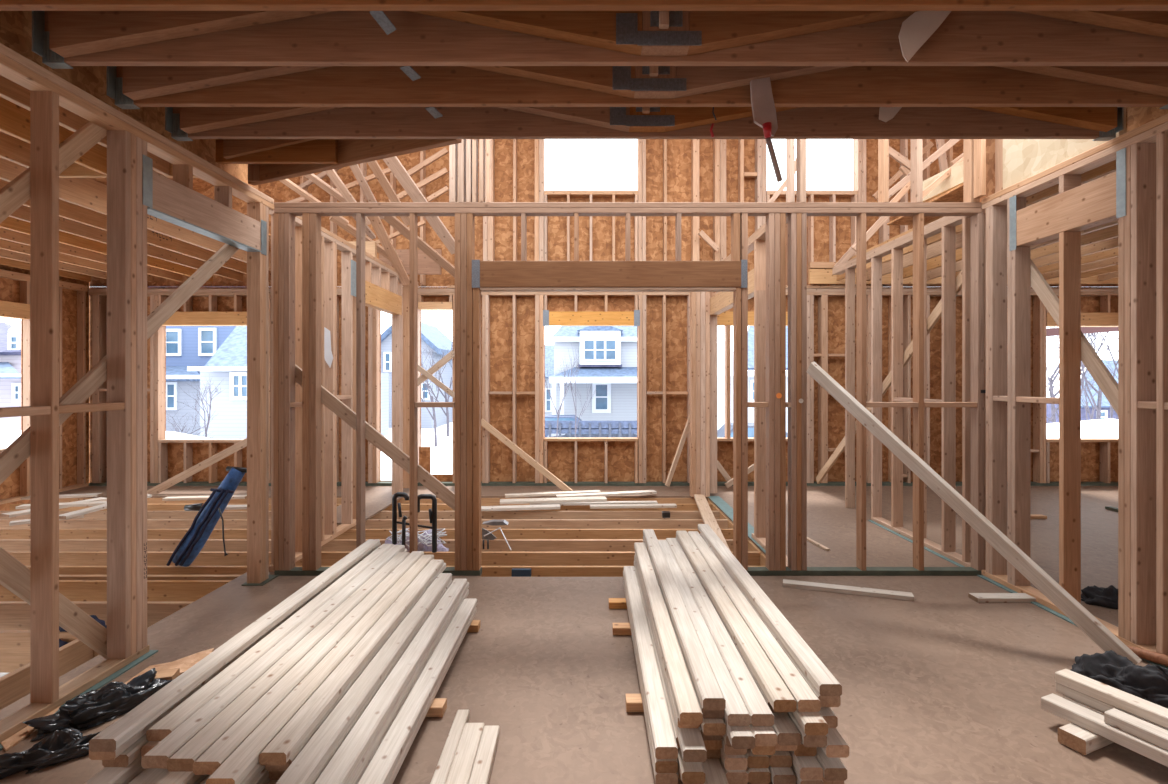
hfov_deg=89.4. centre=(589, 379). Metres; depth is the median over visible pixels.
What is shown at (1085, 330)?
beam
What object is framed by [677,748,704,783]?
board
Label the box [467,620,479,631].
block
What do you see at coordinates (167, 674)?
board
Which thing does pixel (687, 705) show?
board
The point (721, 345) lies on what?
house
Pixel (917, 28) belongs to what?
scrap
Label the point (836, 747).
board
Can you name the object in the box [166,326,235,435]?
house
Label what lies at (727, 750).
board
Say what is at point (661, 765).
board
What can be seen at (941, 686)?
floor
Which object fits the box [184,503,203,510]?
drill
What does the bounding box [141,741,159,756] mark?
board
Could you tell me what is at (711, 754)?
board
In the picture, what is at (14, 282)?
wall
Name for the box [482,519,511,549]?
tool
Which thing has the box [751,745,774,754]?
board
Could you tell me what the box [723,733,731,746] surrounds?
board
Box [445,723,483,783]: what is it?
board
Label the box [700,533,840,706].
board
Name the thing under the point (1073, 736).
block
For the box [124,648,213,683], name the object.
scrap
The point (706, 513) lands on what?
brace
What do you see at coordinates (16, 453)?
brace
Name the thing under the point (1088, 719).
board
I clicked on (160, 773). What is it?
board
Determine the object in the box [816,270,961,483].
brace
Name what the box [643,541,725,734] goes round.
board
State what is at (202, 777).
board
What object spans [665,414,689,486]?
brace
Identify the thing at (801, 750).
board
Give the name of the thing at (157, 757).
board
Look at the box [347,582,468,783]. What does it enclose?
board
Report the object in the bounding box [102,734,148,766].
board
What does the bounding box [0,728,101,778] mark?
plastic film
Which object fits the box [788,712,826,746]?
board
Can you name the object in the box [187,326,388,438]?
house
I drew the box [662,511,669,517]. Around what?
case
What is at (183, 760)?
board
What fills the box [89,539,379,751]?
board
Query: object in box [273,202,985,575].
wall
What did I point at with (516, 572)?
electrical box
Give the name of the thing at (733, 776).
board
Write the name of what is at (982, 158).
wall
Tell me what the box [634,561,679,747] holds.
board
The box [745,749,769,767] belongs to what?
board
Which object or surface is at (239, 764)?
board
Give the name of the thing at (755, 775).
board
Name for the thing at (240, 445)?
brace
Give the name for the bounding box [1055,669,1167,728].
board
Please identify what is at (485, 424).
brace
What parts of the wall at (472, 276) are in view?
plate, header plate, plate, plate, plate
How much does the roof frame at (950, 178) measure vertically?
2.738 m
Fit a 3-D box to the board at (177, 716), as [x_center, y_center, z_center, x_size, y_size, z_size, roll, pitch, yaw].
[-1.483,1.222,3.180,0.088,0.041,2.300,0,0,0]
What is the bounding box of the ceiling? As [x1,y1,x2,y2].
[0,0,1167,281]
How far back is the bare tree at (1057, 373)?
23.95 m
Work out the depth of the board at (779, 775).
2.11 m
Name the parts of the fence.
rail, rail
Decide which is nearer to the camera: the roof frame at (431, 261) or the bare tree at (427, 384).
the roof frame at (431, 261)
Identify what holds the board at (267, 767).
on the board at (273, 775)
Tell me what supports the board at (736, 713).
on the board at (740, 737)
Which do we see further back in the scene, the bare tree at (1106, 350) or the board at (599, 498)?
the bare tree at (1106, 350)
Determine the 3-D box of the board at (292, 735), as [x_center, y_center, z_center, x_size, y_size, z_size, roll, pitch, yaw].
[-1.024,1.222,2.926,0.088,0.041,2.047,0,0,0]
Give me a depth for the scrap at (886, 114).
3.33 m
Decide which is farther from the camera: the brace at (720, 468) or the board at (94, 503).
the brace at (720, 468)
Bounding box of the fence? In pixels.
[545,421,636,436]
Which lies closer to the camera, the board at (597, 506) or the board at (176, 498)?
the board at (597, 506)
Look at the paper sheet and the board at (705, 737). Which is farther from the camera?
the paper sheet
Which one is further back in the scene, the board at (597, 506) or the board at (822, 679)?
the board at (597, 506)
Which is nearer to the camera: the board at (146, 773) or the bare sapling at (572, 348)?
the board at (146, 773)
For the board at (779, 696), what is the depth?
2.62 m
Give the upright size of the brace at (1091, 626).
1.644 m
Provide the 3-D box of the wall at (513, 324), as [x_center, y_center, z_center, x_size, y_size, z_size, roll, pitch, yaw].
[0.461,-1.195,8.387,15.352,5.890,0.234,0,0,0]
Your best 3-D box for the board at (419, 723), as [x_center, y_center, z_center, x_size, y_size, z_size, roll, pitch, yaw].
[-0.751,1.433,2.574,0.088,0.041,2.213,0,0,0]
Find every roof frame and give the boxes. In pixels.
[169,148,454,284]
[698,139,962,266]
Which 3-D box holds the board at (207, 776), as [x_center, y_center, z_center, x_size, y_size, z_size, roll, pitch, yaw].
[-1.208,1.306,2.946,0.088,0.041,2.265,0,0,0]
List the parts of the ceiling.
nail plate, nail plate, nail plate, nail plate, nail plate, nail plate, nail plate, nail plate, nail plate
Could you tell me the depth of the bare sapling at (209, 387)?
18.97 m
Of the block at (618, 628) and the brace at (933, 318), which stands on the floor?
the block at (618, 628)
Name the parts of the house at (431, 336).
pane, pane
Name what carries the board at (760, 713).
on the board at (764, 735)
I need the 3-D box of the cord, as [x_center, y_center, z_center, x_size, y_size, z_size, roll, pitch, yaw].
[-1.567,1.425,5.356,0.539,0.158,0.237,0,0,0]
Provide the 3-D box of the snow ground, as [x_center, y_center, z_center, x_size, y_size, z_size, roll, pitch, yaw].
[0.000,2.162,35.000,180.000,2.109,150.000,0,0,0]
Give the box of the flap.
[750,77,782,181]
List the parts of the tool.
blade, cord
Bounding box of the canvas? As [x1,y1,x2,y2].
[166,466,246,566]
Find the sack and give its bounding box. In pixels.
[1081,585,1117,608]
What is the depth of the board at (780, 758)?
2.14 m
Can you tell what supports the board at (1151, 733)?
on the board at (1088, 719)
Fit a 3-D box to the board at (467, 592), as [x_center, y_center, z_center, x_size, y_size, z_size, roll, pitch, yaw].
[-0.839,1.391,2.742,0.088,0.041,2.264,0,0,0]
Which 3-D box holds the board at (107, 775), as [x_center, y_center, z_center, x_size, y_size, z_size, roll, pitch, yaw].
[-1.575,1.306,3.017,0.088,0.041,2.475,0,0,0]
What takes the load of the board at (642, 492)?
on the floor
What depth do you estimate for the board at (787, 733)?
2.07 m
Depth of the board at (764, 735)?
2.05 m
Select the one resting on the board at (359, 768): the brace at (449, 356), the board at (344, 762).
the board at (344, 762)
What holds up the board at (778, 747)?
on the board
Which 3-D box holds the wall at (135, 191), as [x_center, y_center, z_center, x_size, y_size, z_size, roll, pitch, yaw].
[-2.462,0.058,2.665,0.155,2.885,11.330,0,0,0]
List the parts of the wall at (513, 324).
sill plate, half panel, sill plate, sill plate, plate, plate, plate, plate, sill plate, sill plate, sill plate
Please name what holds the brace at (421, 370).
attached to the wall at (513, 324)
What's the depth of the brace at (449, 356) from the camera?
8.23 m
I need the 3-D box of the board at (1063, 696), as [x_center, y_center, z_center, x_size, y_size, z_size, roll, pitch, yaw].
[2.371,1.412,2.011,0.088,0.050,1.300,0,0,-24]
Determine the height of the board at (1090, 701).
0.044 m
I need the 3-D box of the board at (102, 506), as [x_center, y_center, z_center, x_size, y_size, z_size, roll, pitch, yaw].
[-5.449,1.419,6.659,0.130,0.030,1.145,0,0,2]
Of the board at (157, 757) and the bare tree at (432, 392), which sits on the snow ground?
the bare tree at (432, 392)
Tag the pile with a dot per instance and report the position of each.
(421, 547)
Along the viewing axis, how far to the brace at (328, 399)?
4.62 m
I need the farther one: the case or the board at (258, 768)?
the case
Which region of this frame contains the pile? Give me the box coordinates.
[385,529,448,551]
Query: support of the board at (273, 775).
on the board at (270, 781)
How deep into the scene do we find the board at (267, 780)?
1.96 m
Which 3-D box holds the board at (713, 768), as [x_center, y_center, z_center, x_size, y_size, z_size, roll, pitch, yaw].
[0.446,1.431,3.271,0.081,0.044,2.436,0,0,0]
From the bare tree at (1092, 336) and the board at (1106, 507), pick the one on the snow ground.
the bare tree at (1092, 336)
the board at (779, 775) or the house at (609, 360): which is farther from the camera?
the house at (609, 360)
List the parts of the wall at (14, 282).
plate, plate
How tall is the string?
0.159 m
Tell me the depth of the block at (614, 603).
3.86 m
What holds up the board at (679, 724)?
on the board at (691, 742)
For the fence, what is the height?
1.406 m
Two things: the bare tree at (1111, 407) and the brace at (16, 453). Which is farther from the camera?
the bare tree at (1111, 407)
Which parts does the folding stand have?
clamp lever, hoop frame, post, hoop frame, clamp lever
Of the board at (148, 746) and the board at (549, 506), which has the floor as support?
the board at (549, 506)
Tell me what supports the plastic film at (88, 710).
on the floor
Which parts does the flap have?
hanging rod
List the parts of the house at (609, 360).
porch post, porch post, pane, bay sill, pane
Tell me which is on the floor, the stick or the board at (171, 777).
the stick
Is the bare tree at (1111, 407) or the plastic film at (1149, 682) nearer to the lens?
the plastic film at (1149, 682)
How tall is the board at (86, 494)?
0.030 m
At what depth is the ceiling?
2.96 m
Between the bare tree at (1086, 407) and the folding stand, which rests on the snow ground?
the bare tree at (1086, 407)
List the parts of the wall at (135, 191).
plate, plate, plate, plate, plate, plate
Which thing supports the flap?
hanging from the ceiling
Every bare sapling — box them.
[179,379,224,437]
[545,344,579,436]
[560,348,595,436]
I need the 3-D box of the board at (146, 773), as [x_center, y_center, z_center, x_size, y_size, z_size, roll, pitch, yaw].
[-1.483,1.349,3.100,0.088,0.041,2.426,0,0,0]
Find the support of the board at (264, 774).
on the board at (267, 780)
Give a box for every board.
[1,497,106,517]
[9,515,83,525]
[16,501,106,508]
[21,493,102,499]
[59,495,151,518]
[85,755,141,783]
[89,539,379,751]
[89,543,380,759]
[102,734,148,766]
[122,767,144,783]
[128,768,158,783]
[141,545,404,767]
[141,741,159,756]
[142,768,168,783]
[146,544,393,740]
[155,668,179,680]
[157,771,201,783]
[162,495,246,500]
[167,552,409,771]
[193,551,423,774]
[194,775,206,783]
[200,775,210,783]
[206,555,433,783]
[225,505,246,509]
[240,762,264,783]
[251,768,268,783]
[259,560,443,764]
[263,776,269,783]
[265,563,445,770]
[268,780,277,783]
[269,771,284,779]
[276,573,451,783]
[310,579,451,783]
[314,579,466,783]
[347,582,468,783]
[354,590,468,783]
[357,598,476,783]
[387,607,476,783]
[430,710,469,783]
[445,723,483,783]
[468,725,498,783]
[481,504,559,510]
[500,496,606,503]
[505,490,600,497]
[530,501,657,505]
[555,490,656,497]
[590,504,676,508]
[623,570,677,772]
[623,580,677,783]
[624,566,677,758]
[634,542,702,724]
[634,555,706,761]
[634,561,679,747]
[635,553,699,727]
[643,529,725,709]
[643,535,723,718]
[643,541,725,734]
[658,540,750,725]
[666,538,773,725]
[676,531,795,711]
[676,536,787,712]
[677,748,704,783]
[688,531,820,711]
[698,524,841,695]
[699,725,722,739]
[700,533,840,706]
[702,758,728,783]
[703,739,721,749]
[706,749,720,758]
[720,757,747,783]
[721,747,746,769]
[722,738,746,754]
[723,716,754,748]
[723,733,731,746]
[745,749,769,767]
[746,766,770,783]
[749,724,776,745]
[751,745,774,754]
[768,751,791,766]
[768,766,795,783]
[773,713,800,744]
[775,743,796,750]
[783,579,913,600]
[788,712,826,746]
[789,751,822,779]
[791,763,823,783]
[792,708,827,734]
[793,741,816,755]
[815,747,846,780]
[819,707,837,727]
[821,728,848,757]
[822,777,843,783]
[968,593,1035,602]
[1031,514,1046,518]
[1041,693,1167,766]
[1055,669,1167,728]
[1056,682,1167,729]
[1062,695,1103,714]
[1104,708,1167,749]
[1105,506,1117,511]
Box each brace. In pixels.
[0,121,106,222]
[0,244,238,484]
[0,547,106,658]
[147,438,246,494]
[295,364,454,510]
[418,350,454,385]
[418,365,454,397]
[481,419,572,490]
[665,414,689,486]
[694,494,730,551]
[717,461,730,481]
[725,464,753,487]
[807,362,1141,664]
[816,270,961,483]
[1031,260,1117,414]
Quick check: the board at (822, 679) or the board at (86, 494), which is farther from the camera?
the board at (86, 494)
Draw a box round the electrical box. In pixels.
[512,568,530,576]
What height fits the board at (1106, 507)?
0.030 m
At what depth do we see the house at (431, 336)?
36.00 m
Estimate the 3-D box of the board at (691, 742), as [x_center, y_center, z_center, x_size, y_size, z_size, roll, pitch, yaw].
[0.363,1.295,3.170,0.082,0.044,2.274,0,0,0]
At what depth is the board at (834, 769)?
2.08 m
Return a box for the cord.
[386,528,446,546]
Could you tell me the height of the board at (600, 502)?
0.030 m
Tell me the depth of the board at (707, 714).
2.29 m
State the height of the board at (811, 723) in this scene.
0.044 m
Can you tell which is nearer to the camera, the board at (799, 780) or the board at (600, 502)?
the board at (799, 780)
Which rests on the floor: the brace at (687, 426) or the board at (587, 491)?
the board at (587, 491)
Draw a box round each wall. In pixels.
[0,43,418,750]
[0,265,88,510]
[88,139,1117,485]
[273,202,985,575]
[449,139,1002,202]
[690,216,787,566]
[832,114,1167,668]
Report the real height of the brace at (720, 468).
0.343 m
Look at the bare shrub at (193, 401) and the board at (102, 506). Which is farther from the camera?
the bare shrub at (193, 401)
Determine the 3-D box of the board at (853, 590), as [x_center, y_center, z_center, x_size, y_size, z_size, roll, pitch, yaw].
[1.811,1.484,4.176,0.846,0.030,0.085,0,0,19]
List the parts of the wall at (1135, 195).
plate, plate, plate, plate, plate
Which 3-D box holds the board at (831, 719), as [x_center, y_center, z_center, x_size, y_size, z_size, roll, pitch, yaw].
[0.862,1.250,3.324,0.082,0.044,2.334,0,0,0]
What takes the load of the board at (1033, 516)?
on the floor
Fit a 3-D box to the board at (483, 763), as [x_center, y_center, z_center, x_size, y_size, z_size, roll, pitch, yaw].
[-0.401,1.476,1.815,0.065,0.046,1.330,0,0,-1]
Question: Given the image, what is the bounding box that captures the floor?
[0,486,1167,783]
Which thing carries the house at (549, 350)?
on the snow ground
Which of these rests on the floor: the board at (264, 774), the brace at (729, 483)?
the brace at (729, 483)
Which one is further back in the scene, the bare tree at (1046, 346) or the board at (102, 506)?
the bare tree at (1046, 346)
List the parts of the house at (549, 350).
pane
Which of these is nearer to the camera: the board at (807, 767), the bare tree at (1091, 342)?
the board at (807, 767)
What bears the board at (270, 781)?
on the board
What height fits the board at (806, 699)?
0.044 m
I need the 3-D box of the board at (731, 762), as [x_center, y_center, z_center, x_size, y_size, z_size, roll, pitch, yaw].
[0.526,1.386,3.284,0.082,0.044,2.310,0,0,0]
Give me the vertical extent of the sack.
0.134 m
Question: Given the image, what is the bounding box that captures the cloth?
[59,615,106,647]
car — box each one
[545,415,581,436]
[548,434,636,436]
[717,423,787,436]
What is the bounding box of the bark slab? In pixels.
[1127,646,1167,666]
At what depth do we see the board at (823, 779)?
2.10 m
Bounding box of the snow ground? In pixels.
[0,396,1117,480]
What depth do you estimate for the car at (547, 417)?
30.00 m
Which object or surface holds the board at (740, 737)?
on the board at (725, 736)
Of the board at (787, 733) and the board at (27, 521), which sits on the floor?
the board at (27, 521)
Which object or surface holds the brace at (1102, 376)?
attached to the wall at (1135, 195)
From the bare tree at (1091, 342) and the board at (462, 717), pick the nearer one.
the board at (462, 717)
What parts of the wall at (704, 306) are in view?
plate, plate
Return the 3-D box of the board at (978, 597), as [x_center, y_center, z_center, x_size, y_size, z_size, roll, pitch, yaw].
[2.838,1.484,4.020,0.456,0.030,0.100,0,0,0]
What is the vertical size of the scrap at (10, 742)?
0.010 m
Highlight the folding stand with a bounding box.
[392,492,436,552]
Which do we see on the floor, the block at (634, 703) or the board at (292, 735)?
the block at (634, 703)
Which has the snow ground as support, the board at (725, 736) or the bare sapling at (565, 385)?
the bare sapling at (565, 385)
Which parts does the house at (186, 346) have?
pane, pane, pane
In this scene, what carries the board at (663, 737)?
on the board at (661, 765)
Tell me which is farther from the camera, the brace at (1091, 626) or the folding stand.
the folding stand
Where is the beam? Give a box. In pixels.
[1046,327,1117,336]
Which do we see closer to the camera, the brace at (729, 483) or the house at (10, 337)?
the brace at (729, 483)
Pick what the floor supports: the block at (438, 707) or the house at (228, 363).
the block at (438, 707)
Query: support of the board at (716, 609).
on the board at (787, 733)
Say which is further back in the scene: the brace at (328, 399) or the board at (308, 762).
the brace at (328, 399)
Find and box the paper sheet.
[324,327,332,366]
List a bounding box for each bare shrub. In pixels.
[167,401,215,435]
[169,423,213,438]
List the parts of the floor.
subfloor panel, subfloor panel, subfloor panel, subfloor panel, subfloor panel, subfloor panel, subfloor panel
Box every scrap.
[1,706,59,751]
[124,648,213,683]
[879,107,901,121]
[899,11,950,62]
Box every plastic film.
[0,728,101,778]
[22,668,172,741]
[1070,650,1167,708]
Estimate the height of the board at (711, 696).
0.044 m
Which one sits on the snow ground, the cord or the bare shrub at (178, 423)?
the bare shrub at (178, 423)
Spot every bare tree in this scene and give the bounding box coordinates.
[421,345,452,446]
[421,346,452,436]
[1046,327,1104,419]
[1046,342,1104,422]
[1046,346,1092,423]
[1049,327,1117,394]
[1049,332,1108,422]
[1049,336,1117,419]
[1087,332,1117,375]
[1099,334,1117,418]
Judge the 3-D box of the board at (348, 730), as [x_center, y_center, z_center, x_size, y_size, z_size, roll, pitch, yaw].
[-0.931,1.306,2.782,0.088,0.041,2.051,0,0,0]
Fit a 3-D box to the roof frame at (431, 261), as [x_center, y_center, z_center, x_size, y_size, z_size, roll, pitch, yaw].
[-4.387,-2.701,6.400,5.625,2.958,4.200,0,0,0]
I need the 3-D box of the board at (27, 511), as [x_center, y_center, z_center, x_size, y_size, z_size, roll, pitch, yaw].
[-6.217,1.481,6.899,0.160,0.030,0.975,0,0,21]
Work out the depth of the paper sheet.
5.53 m
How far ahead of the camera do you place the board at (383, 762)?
2.51 m
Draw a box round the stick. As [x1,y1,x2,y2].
[807,537,829,550]
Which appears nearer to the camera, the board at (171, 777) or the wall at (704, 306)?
the board at (171, 777)
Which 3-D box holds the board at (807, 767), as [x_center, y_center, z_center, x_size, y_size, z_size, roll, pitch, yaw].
[0.778,1.386,3.220,0.081,0.044,2.286,0,0,0]
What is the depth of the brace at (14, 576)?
2.88 m
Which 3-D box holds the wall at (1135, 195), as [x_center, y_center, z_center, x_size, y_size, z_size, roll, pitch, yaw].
[3.047,0.058,2.150,0.165,2.885,10.300,0,0,0]
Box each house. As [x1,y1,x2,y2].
[0,321,20,432]
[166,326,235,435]
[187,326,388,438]
[381,322,452,428]
[545,345,553,414]
[549,326,636,420]
[717,326,787,432]
[1046,360,1117,422]
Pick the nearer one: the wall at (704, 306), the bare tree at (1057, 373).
the wall at (704, 306)
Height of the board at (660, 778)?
0.044 m
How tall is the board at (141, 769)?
0.041 m
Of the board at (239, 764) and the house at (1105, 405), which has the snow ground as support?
the house at (1105, 405)
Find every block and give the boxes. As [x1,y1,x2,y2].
[425,698,446,716]
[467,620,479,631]
[609,598,626,608]
[612,623,630,634]
[626,694,643,711]
[1058,723,1113,754]
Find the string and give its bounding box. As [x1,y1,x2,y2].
[710,107,716,137]
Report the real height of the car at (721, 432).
1.342 m
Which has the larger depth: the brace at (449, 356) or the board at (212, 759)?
the brace at (449, 356)
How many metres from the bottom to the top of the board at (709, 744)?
0.044 m
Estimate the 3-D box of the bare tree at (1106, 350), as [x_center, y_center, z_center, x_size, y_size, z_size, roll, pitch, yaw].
[23.238,-0.806,27.928,3.396,7.822,5.457,0,0,15]
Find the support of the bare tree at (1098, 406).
on the snow ground
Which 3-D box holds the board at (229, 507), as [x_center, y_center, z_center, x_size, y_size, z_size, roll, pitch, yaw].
[-3.938,1.419,6.584,0.530,0.030,0.120,0,0,-6]
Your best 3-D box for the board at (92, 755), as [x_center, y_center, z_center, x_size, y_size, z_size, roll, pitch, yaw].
[-1.596,1.222,3.152,0.088,0.041,2.444,0,0,0]

